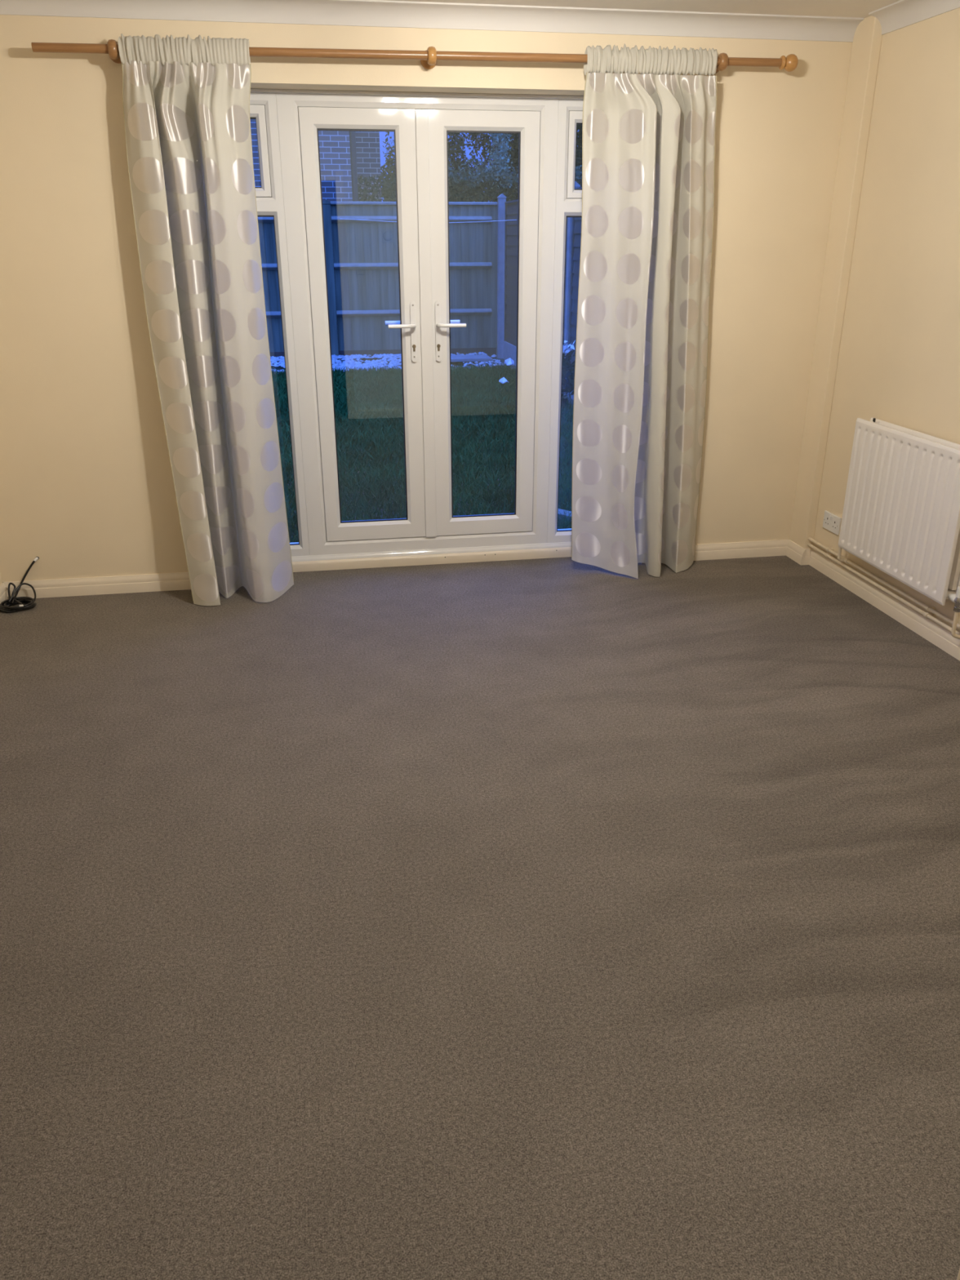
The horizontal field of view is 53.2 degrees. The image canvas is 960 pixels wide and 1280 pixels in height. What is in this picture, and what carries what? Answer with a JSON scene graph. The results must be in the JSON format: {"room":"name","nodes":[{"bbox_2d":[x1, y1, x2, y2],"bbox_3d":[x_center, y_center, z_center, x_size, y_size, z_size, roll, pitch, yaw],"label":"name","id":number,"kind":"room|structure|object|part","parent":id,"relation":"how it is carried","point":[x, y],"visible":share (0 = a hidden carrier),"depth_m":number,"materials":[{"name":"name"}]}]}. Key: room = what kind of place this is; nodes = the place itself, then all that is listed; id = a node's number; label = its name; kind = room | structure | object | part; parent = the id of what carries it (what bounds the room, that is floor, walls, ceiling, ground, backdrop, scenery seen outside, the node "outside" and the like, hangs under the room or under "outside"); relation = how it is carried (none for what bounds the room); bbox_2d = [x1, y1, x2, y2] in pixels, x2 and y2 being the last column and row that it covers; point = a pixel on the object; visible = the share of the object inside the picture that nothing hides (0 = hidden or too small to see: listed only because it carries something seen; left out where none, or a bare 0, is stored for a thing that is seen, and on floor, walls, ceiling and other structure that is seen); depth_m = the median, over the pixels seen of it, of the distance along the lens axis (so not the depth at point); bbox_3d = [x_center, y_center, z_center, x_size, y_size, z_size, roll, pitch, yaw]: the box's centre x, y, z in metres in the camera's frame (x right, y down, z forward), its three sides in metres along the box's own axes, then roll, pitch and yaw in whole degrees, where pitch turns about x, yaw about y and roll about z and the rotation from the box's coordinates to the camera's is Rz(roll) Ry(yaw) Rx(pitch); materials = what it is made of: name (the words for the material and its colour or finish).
{"room":"empty living room","nodes":[
{"label":"empty living room","id":0,"kind":"room"},
{"bbox_2d":[0,14,852,582],"bbox_3d":[-0.294,-1.418,4.417,3.885,2.495,0.300,-4,23,-9],"label":"wall","id":1,"kind":"structure","parent":0,"point":[87,488],"depth_m":4.15,"materials":[{"name":"beige paint"}]},
{"bbox_2d":[249,92,310,556],"bbox_3d":[-1.067,-1.336,4.375,0.437,2.052,0.065,-4,23,-9],"label":"window","id":2,"kind":"structure","parent":1,"relation":"in","point":[263,106],"depth_m":4.22,"materials":[{"name":"white plastic"}]},
{"bbox_3d":[-1.070,-2.069,4.064,0.339,0.348,0.046,-4,23,-9],"label":"vent sash","id":3,"kind":"part","parent":2,"relation":"part of","materials":[{"name":"white plastic"}]},
{"bbox_2d":[297,106,436,542],"bbox_3d":[-0.493,-1.382,4.436,0.537,1.897,0.212,-8,24,-19],"label":"door","id":4,"kind":"structure","parent":1,"relation":"in","point":[410,126],"depth_m":4.38,"materials":[{"name":"white plastic"}]},
{"bbox_3d":[-0.376,-1.458,4.517,0.133,0.268,0.077,-4,23,-9],"label":"handle","id":5,"kind":"part","parent":4,"relation":"part of","materials":[{"name":"white plastic"}]},
{"bbox_3d":[-0.349,-1.431,4.375,0.144,0.017,0.052,-14,26,-30],"label":"lever","id":6,"kind":"part","parent":4,"relation":"part of","materials":[{"name":"white metal"}]},
{"bbox_3d":[-0.307,-1.426,4.441,0.026,0.268,0.012,-4,23,-9],"label":"handle","id":7,"kind":"part","parent":4,"relation":"part of","materials":[{"name":"white plastic"}]},
{"bbox_2d":[2,539,788,598],"bbox_3d":[-0.286,-0.352,4.686,3.841,0.081,0.018,-4,23,-9],"label":"baseboard","id":8,"kind":"structure","parent":1,"relation":"attached to","point":[55,588],"depth_m":4.48,"materials":[{"name":"beige paint"}]},
{"bbox_2d":[31,39,798,73],"bbox_3d":[-0.171,-2.323,3.824,3.035,0.084,0.136,-4,23,-9],"label":"pole","id":9,"kind":"object","parent":1,"relation":"attached to","point":[428,58],"visible":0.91,"depth_m":3.77,"materials":[{"name":"brown wood"}]},
{"bbox_2d":[118,33,293,605],"bbox_3d":[-1.121,-1.242,4.018,0.510,2.233,0.273,-4,23,-9],"label":"curtain","id":10,"kind":"object","parent":9,"relation":"hanging from","point":[186,101],"visible":1,"depth_m":3.93,"materials":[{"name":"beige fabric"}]},
{"bbox_3d":[-0.197,-2.309,3.789,2.970,0.050,0.032,-4,23,-9],"label":"rod","id":11,"kind":"part","parent":9,"relation":"part of","materials":[{"name":"brown wood"}]},
{"bbox_2d":[571,44,717,578],"bbox_3d":[0.763,-1.378,4.316,0.674,2.247,0.231,-2,23,-5],"label":"curtain","id":12,"kind":"object","parent":9,"relation":"hanging from","point":[648,138],"visible":1,"depth_m":4.28,"materials":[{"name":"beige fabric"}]},
{"bbox_2d":[275,93,558,555],"bbox_3d":[-0.257,-1.392,4.504,1.207,2.052,0.067,-4,23,-9],"label":"door frame","id":13,"kind":"structure","parent":1,"relation":"attached to","point":[287,104],"depth_m":4.40,"materials":[{"name":"white plastic"}]},
{"bbox_2d":[250,88,583,99],"bbox_3d":[-0.248,-2.317,4.073,2.090,0.012,0.020,-4,23,-9],"label":"trim","id":14,"kind":"structure","parent":1,"relation":"attached to","point":[264,91],"depth_m":4.06,"materials":[{"name":"white plastic"}]},
{"bbox_2d":[291,542,571,561],"bbox_3d":[-0.244,-0.446,4.856,2.090,0.024,0.013,-4,23,-9],"label":"sill","id":15,"kind":"structure","parent":1,"relation":"attached to","point":[560,544],"depth_m":4.85,"materials":[{"name":"white plastic"}]},
{"bbox_2d":[0,0,863,42],"bbox_3d":[-0.286,-2.462,3.777,3.841,0.075,0.075,-4,23,-9],"label":"trim","id":16,"kind":"structure","parent":1,"relation":"attached to","point":[372,13],"depth_m":3.82,"materials":[{"name":"paint"}]},
{"bbox_2d":[292,546,571,572],"bbox_3d":[-0.243,-0.401,4.867,2.090,0.070,0.026,-4,23,-9],"label":"trim","id":17,"kind":"structure","parent":1,"relation":"attached to","point":[505,555],"depth_m":4.85,"materials":[{"name":"beige paint"}]},
{"bbox_2d":[427,109,540,536],"bbox_3d":[0.006,-1.424,4.534,0.520,1.897,0.201,-4,23,-9],"label":"door","id":18,"kind":"structure","parent":1,"relation":"in","point":[526,124],"depth_m":4.46,"materials":[{"name":"white plastic"}]},
{"bbox_3d":[-0.194,-1.434,4.459,0.026,0.268,0.012,-4,23,-9],"label":"handle","id":19,"kind":"part","parent":18,"relation":"part of","materials":[{"name":"white plastic"}]},
{"bbox_3d":[-0.136,-1.446,4.409,0.144,0.017,0.052,5,23,12],"label":"lever","id":20,"kind":"part","parent":18,"relation":"part of","materials":[{"name":"white metal"}]},
{"bbox_3d":[-0.157,-1.473,4.552,0.133,0.268,0.077,-4,23,-9],"label":"handle","id":21,"kind":"part","parent":18,"relation":"part of","materials":[{"name":"white plastic"}]},
{"bbox_2d":[546,98,583,542],"bbox_3d":[0.557,-1.447,4.631,0.446,2.052,0.065,-4,23,-9],"label":"window","id":22,"kind":"structure","parent":1,"relation":"in","point":[570,114],"depth_m":4.45,"materials":[{"name":"white plastic"}]},
{"bbox_3d":[0.560,-2.180,4.321,0.345,0.348,0.046,-4,23,-9],"label":"vent sash","id":23,"kind":"part","parent":22,"relation":"part of","materials":[{"name":"white plastic"}]},
{"bbox_2d":[0,555,959,1279],"bbox_3d":[0.073,0.492,2.917,3.885,0.120,4.342,-4,23,-9],"label":"floor","id":24,"kind":"structure","parent":0,"point":[553,918],"depth_m":2.27,"materials":[{"name":"grey carpet"}]},
{"bbox_2d":[0,556,39,612],"bbox_3d":[-2.073,-0.247,4.295,0.170,0.193,0.215,-4,23,-9],"label":"coiled cable","id":25,"kind":"object","parent":24,"relation":"on","point":[4,606],"visible":1,"depth_m":4.32,"materials":[{"name":"black plastic"}]},
{"bbox_2d":[385,0,900,17],"bbox_3d":[0.067,-1.813,1.962,4.085,0.120,4.590,-4,23,-9],"label":"ceiling","id":26,"kind":"structure","parent":0,"point":[833,8],"depth_m":3.80,"materials":[{"name":"paint"}]},
{"bbox_2d":[789,15,882,550],"bbox_3d":[1.638,-1.514,4.481,0.044,2.375,0.165,-4,23,-9],"label":"wall","id":27,"kind":"structure","parent":0,"point":[867,40],"depth_m":4.38,"materials":[{"name":"beige paint"}]},
{"bbox_2d":[813,7,959,632],"bbox_3d":[2.043,-0.741,2.776,0.120,2.495,4.590,-4,23,-9],"label":"wall","id":28,"kind":"structure","parent":0,"point":[899,360],"depth_m":3.92,"materials":[{"name":"beige paint"}]},
{"bbox_2d":[822,510,841,535],"bbox_3d":[1.695,-0.566,4.628,0.012,0.085,0.146,-4,23,-9],"label":"double socket","id":29,"kind":"object","parent":28,"relation":"attached to","point":[832,522],"visible":1,"depth_m":4.62,"materials":[{"name":"white plastic"}]},
{"bbox_2d":[786,539,959,661],"bbox_3d":[1.971,0.303,3.098,0.062,0.081,4.170,-4,23,-9],"label":"baseboard","id":30,"kind":"structure","parent":28,"relation":"attached to","point":[936,634],"depth_m":4.25,"materials":[{"name":"beige paint"}]},
{"bbox_2d":[807,542,959,635],"bbox_3d":[1.998,0.276,3.006,0.034,0.022,4.010,-4,23,-9],"label":"pipe","id":31,"kind":"object","parent":28,"relation":"attached to","point":[928,615],"visible":0.94,"depth_m":4.17,"materials":[{"name":"white metal"}]},
{"bbox_2d":[808,537,959,629],"bbox_3d":[1.998,0.248,2.994,0.034,0.022,4.010,-4,23,-9],"label":"pipe","id":32,"kind":"object","parent":28,"relation":"attached to","point":[929,608],"visible":1,"depth_m":4.13,"materials":[{"name":"white metal"}]},
{"bbox_2d":[837,417,959,639],"bbox_3d":[1.759,-0.502,3.969,0.100,0.714,0.917,-4,23,-9],"label":"radiator","id":33,"kind":"object","parent":28,"relation":"attached to","point":[901,512],"visible":1,"depth_m":3.88,"materials":[{"name":"metal"}]},
{"bbox_3d":[1.778,-0.555,3.953,0.014,0.584,0.780,-4,23,-9],"label":"panel","id":34,"kind":"part","parent":33,"relation":"part of","materials":[{"name":"metal"}]},
{"bbox_2d":[868,0,959,35],"bbox_3d":[1.974,-1.786,2.139,0.075,0.075,4.005,-4,23,-9],"label":"trim","id":35,"kind":"structure","parent":28,"relation":"attached to","point":[900,14],"depth_m":3.76,"materials":[{"name":"paint"}]},
{"bbox_3d":[-1.904,-0.472,2.153,0.120,2.495,4.590,-4,23,-9],"label":"wall","id":36,"kind":"structure","parent":0,"visible":0},
{"bbox_2d":[0,582,8,604],"bbox_3d":[-1.818,0.561,2.499,0.018,0.081,4.170,-4,23,-9],"label":"baseboard","id":37,"kind":"structure","parent":36,"relation":"attached to","point":[3,592],"depth_m":4.34,"materials":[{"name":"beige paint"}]},
{"bbox_3d":[0.448,0.184,0.408,3.885,2.375,0.120,-4,23,-9],"label":"wall","id":38,"kind":"structure","parent":0,"visible":0},
{"bbox_2d":[956,1268,959,1279],"bbox_3d":[-0.122,0.367,0.387,0.940,2.055,0.138,-4,23,-9],"label":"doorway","id":39,"kind":"structure","parent":38,"relation":"in","point":[958,1274],"depth_m":0.52,"materials":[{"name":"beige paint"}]},
{"label":"outside","id":40,"kind":"structure","parent":0,"visible":0},
{"bbox_2d":[271,348,573,542],"bbox_3d":[-3.109,-8.678,25.598,21.000,0.295,44.700,-4,23,-9],"label":"ground","id":41,"kind":"structure","parent":40,"point":[502,360],"depth_m":8.54,"materials":[{"name":"green plant"}]},
{"bbox_2d":[257,217,284,362],"bbox_3d":[-3.401,-5.080,13.785,2.367,2.232,0.085,-4,23,-9],"label":"fence panel","id":42,"kind":"object","parent":41,"relation":"on","point":[265,224],"visible":0.06,"depth_m":13.86,"materials":[{"name":"wood"}]},
{"bbox_3d":[-3.446,-5.888,13.425,2.275,0.090,0.057,-4,23,-9],"label":"rail","id":43,"kind":"part","parent":42,"relation":"part of","materials":[{"name":"wood"}]},
{"bbox_3d":[-3.445,-5.311,13.665,2.275,0.090,0.057,-4,23,-9],"label":"rail","id":44,"kind":"part","parent":42,"relation":"part of","materials":[{"name":"wood"}]},
{"bbox_3d":[-3.443,-4.711,13.915,2.275,0.090,0.057,-4,23,-9],"label":"rail","id":45,"kind":"part","parent":42,"relation":"part of","materials":[{"name":"wood"}]},
{"bbox_2d":[250,119,382,346],"bbox_3d":[-6.735,-9.245,16.501,9.700,7.750,8.400,-4,23,-9],"label":"brick house","id":46,"kind":"structure","parent":41,"relation":"on","point":[344,155],"depth_m":14.10,"materials":[{"name":"brick"}]},
{"bbox_2d":[322,200,338,359],"bbox_3d":[-2.181,-5.167,14.022,0.131,2.305,0.131,-4,23,-9],"label":"fence post","id":47,"kind":"object","parent":41,"relation":"on","point":[326,204],"visible":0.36,"depth_m":13.92,"materials":[{"name":"wood"}]},
{"bbox_2d":[270,351,504,372],"bbox_3d":[-2.149,-3.930,13.669,5.022,0.127,1.438,-4,23,-9],"label":"gravel","id":48,"kind":"object","parent":41,"relation":"on","point":[349,362],"visible":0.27,"depth_m":13.87,"materials":[{"name":"gravel"}]},
{"bbox_2d":[450,354,492,362],"bbox_3d":[-0.193,-4.148,14.124,0.670,0.045,0.500,-4,23,-9],"label":"paving slab","id":49,"kind":"object","parent":48,"relation":"on","point":[478,357],"visible":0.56,"depth_m":13.96,"materials":[{"name":"stone"}]},
{"bbox_2d":[330,201,497,361],"bbox_3d":[-0.925,-5.249,14.176,2.412,2.232,0.085,-4,23,-9],"label":"fence panel","id":50,"kind":"object","parent":41,"relation":"on","point":[366,258],"visible":0.68,"depth_m":14.14,"materials":[{"name":"wood"}]},
{"bbox_3d":[-0.970,-6.057,13.816,2.320,0.090,0.057,-4,23,-9],"label":"rail","id":51,"kind":"part","parent":50,"relation":"part of","materials":[{"name":"wood"}]},
{"bbox_3d":[-0.968,-5.480,14.056,2.320,0.090,0.057,-4,23,-9],"label":"rail","id":52,"kind":"part","parent":50,"relation":"part of","materials":[{"name":"wood"}]},
{"bbox_3d":[-0.967,-4.880,14.306,2.320,0.090,0.057,-4,23,-9],"label":"rail","id":53,"kind":"part","parent":50,"relation":"part of","materials":[{"name":"wood"}]},
{"bbox_2d":[380,131,488,202],"bbox_3d":[-0.716,-7.916,18.062,2.420,4.073,1.210,-4,23,-9],"label":"tree","id":54,"kind":"object","parent":41,"relation":"on","point":[452,144],"visible":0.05,"depth_m":17.54,"materials":[{"name":"green plant"}]},
{"bbox_2d":[357,152,582,229],"bbox_3d":[0.408,-6.515,15.179,4.680,2.275,0.784,-4,23,-9],"label":"tree","id":55,"kind":"object","parent":41,"relation":"on","point":[508,181],"visible":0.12,"depth_m":14.72,"materials":[{"name":"green plant"}]},
{"bbox_2d":[466,133,518,227],"bbox_3d":[0.183,-7.197,15.669,0.969,4.576,0.452,-10,25,-23],"label":"tree","id":56,"kind":"object","parent":41,"relation":"on","point":[500,147],"visible":0.23,"depth_m":15.41,"materials":[{"name":"green plant"}]},
{"bbox_2d":[497,193,506,358],"bbox_3d":[0.319,-5.354,14.344,0.116,2.390,0.116,-4,23,-9],"label":"fence post","id":57,"kind":"object","parent":41,"relation":"on","point":[501,198],"visible":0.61,"depth_m":14.27,"materials":[{"name":"concrete"}]},
{"bbox_2d":[498,377,508,383],"bbox_3d":[0.292,-3.144,11.609,0.111,0.076,0.085,4,23,11],"label":"stone","id":58,"kind":"object","parent":41,"relation":"on","point":[503,380],"visible":0.97,"depth_m":11.58,"materials":[{"name":"white stone"}]},
{"bbox_2d":[504,357,514,365],"bbox_3d":[0.413,-3.864,13.316,0.132,0.104,0.130,12,26,27],"label":"stone","id":59,"kind":"object","parent":41,"relation":"on","point":[508,362],"visible":1,"depth_m":13.28,"materials":[{"name":"white stone"}]},
{"bbox_2d":[503,199,518,366],"bbox_3d":[0.534,-4.943,13.434,0.055,2.230,1.800,-4,23,-9],"label":"fence panel","id":60,"kind":"object","parent":41,"relation":"on","point":[511,206],"visible":0.41,"depth_m":13.86,"materials":[{"name":"wood"}]},
{"bbox_2d":[341,218,516,222],"bbox_3d":[-0.713,-5.807,13.287,2.456,0.064,0.122,2,23,4],"label":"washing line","id":61,"kind":"object","parent":60,"relation":"attached to","point":[341,219],"visible":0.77,"depth_m":13.30,"materials":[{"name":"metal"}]},
{"bbox_2d":[452,124,582,201],"bbox_3d":[1.572,-9.909,20.032,4.525,7.294,2.338,-2,23,-4],"label":"tree","id":62,"kind":"object","parent":41,"relation":"on","point":[513,153],"visible":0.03,"depth_m":19.45,"materials":[{"name":"green plant"}]},
{"bbox_2d":[557,508,571,521],"bbox_3d":[0.634,-0.767,6.068,1.000,0.040,0.100,19,29,38],"label":"plank","id":63,"kind":"object","parent":41,"relation":"on","point":[560,509],"visible":0.02,"depth_m":6.11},
{"bbox_2d":[561,217,568,393],"bbox_3d":[0.856,-4.224,11.705,0.055,2.230,1.800,-4,23,-9],"label":"fence panel","id":64,"kind":"object","parent":41,"relation":"on","point":[566,217],"visible":0.06,"depth_m":10.97,"materials":[{"name":"wood"}]},
{"bbox_2d":[560,340,575,406],"bbox_3d":[0.791,-2.775,10.038,0.568,0.736,0.580,12,26,27],"label":"flowering shrub","id":65,"kind":"object","parent":41,"relation":"on","point":[568,384],"visible":0.18,"depth_m":9.94,"materials":[{"name":"green plant"}]},
{"bbox_2d":[563,181,580,395],"bbox_3d":[1.024,-3.877,10.837,0.108,2.355,0.108,-4,23,-9],"label":"fence post","id":66,"kind":"object","parent":41,"relation":"on","point":[576,184],"visible":0.31,"depth_m":10.73,"materials":[{"name":"concrete"}]},
{"bbox_2d":[566,186,582,399],"bbox_3d":[1.177,-3.505,9.976,0.055,2.230,1.800,-4,23,-9],"label":"fence panel","id":67,"kind":"object","parent":41,"relation":"on","point":[576,221],"visible":0.1,"depth_m":10.61,"materials":[{"name":"wood"}]}
]}

